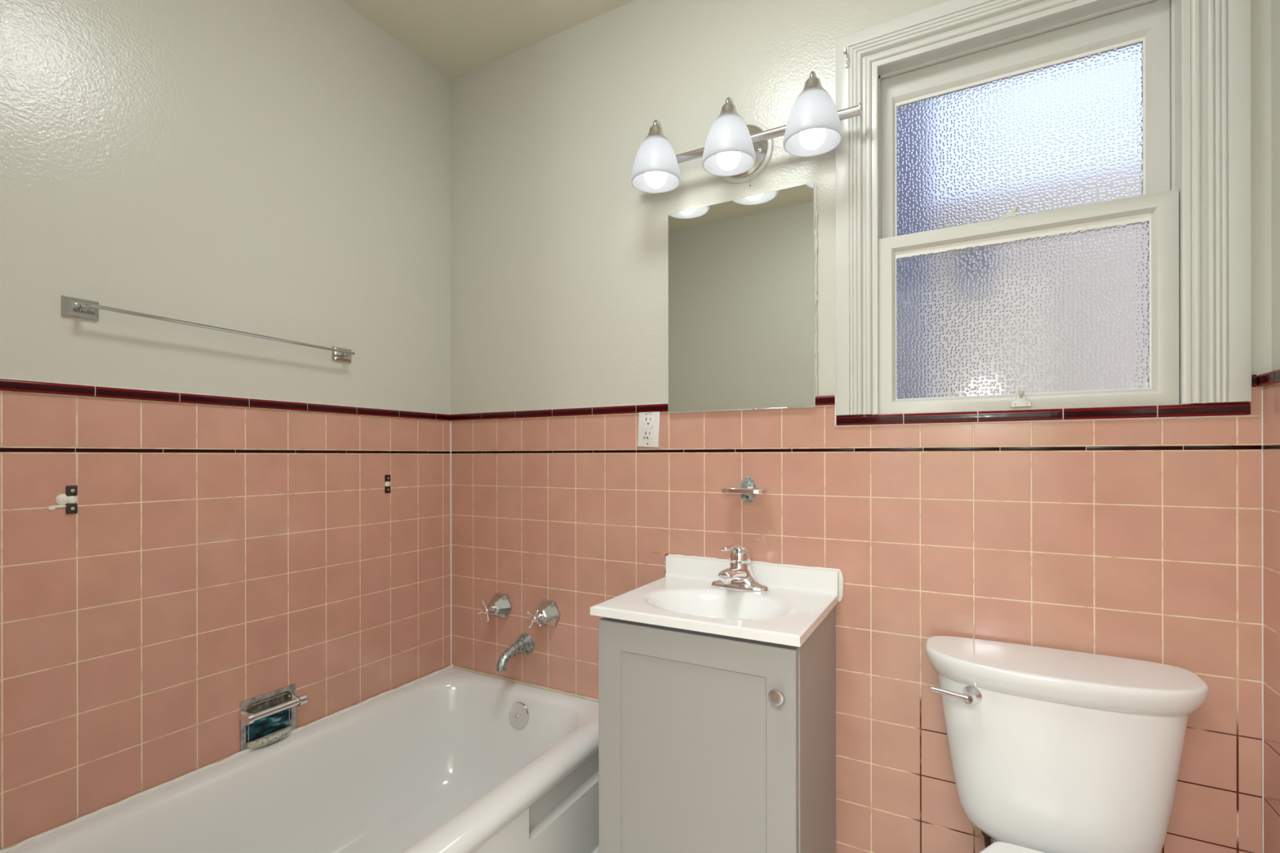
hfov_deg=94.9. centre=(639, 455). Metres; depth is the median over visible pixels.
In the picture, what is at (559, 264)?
wall
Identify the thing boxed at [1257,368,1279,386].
trim
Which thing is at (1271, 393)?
wall
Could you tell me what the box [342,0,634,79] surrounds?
ceiling
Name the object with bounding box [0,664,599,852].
bathtub
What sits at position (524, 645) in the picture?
tub spout
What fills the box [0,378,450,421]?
trim
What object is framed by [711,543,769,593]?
faucet
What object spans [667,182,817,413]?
mirror
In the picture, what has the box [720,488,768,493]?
tray
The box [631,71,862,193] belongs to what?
vanity light
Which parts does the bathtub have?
overflow plate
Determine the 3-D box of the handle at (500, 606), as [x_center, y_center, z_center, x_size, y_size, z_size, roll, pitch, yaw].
[-0.490,0.509,1.968,0.095,0.082,0.088,0,0,29]
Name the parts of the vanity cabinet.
door panel, knob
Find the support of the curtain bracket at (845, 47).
attached to the window
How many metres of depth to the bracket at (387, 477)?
1.88 m
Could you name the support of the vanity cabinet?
on the floor
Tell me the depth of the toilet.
1.10 m
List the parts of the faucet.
spout, lever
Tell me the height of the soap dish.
0.134 m
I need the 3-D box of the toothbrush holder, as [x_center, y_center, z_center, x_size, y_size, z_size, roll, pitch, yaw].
[0.279,0.092,1.553,0.126,0.072,0.075,0,0,29]
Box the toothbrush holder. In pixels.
[720,476,768,503]
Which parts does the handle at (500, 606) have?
cross handle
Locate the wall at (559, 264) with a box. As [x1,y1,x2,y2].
[449,0,1271,852]
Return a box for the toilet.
[925,635,1208,852]
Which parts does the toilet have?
flush lever, seat lid, tank lid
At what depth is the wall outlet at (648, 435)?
1.72 m
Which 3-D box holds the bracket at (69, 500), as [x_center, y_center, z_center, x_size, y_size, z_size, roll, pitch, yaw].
[-1.185,0.090,1.206,0.009,0.058,0.045,0,0,32]
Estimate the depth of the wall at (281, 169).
1.44 m
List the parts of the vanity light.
lamp shade, bulb, bulb, lamp shade, lamp shade, bulb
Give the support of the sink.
in the vanity cabinet
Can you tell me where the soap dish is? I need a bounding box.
[239,683,307,751]
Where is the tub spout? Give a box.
[496,633,533,671]
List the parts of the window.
pane, pane, sash, sash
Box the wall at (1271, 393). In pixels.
[1262,0,1279,852]
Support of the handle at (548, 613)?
attached to the wall at (559, 264)
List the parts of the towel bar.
mounting plate, post, mounting plate, post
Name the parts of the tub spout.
spout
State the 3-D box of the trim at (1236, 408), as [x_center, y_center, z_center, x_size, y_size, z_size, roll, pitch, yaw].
[0.824,-0.089,1.293,0.752,0.024,0.013,0,0,29]
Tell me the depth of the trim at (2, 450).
1.41 m
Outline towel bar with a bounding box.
[61,295,355,363]
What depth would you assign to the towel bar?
1.28 m
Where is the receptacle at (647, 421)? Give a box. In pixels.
[642,416,653,439]
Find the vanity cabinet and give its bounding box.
[598,606,835,852]
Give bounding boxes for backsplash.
[665,555,838,601]
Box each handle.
[477,592,512,622]
[525,599,560,628]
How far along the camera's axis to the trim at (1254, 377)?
1.10 m
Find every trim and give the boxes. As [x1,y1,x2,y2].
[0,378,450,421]
[0,448,450,453]
[450,395,835,420]
[451,444,1262,453]
[836,402,1250,425]
[1251,374,1257,386]
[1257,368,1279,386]
[1262,444,1279,449]
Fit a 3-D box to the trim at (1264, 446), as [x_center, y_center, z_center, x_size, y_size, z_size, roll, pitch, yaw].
[0.764,-0.015,0.359,0.005,0.008,1.699,0,0,29]
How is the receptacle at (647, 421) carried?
attached to the wall outlet at (648, 435)
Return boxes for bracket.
[48,485,77,514]
[384,475,390,493]
[843,46,848,67]
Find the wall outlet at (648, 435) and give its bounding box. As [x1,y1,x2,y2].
[637,411,660,447]
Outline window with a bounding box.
[835,0,1251,415]
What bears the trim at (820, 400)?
attached to the wall at (559, 264)
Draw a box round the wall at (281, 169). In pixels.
[0,0,450,850]
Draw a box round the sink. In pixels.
[590,551,844,647]
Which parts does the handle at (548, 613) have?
cross handle, stem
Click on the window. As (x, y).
(1041, 204)
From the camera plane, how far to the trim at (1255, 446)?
1.38 m

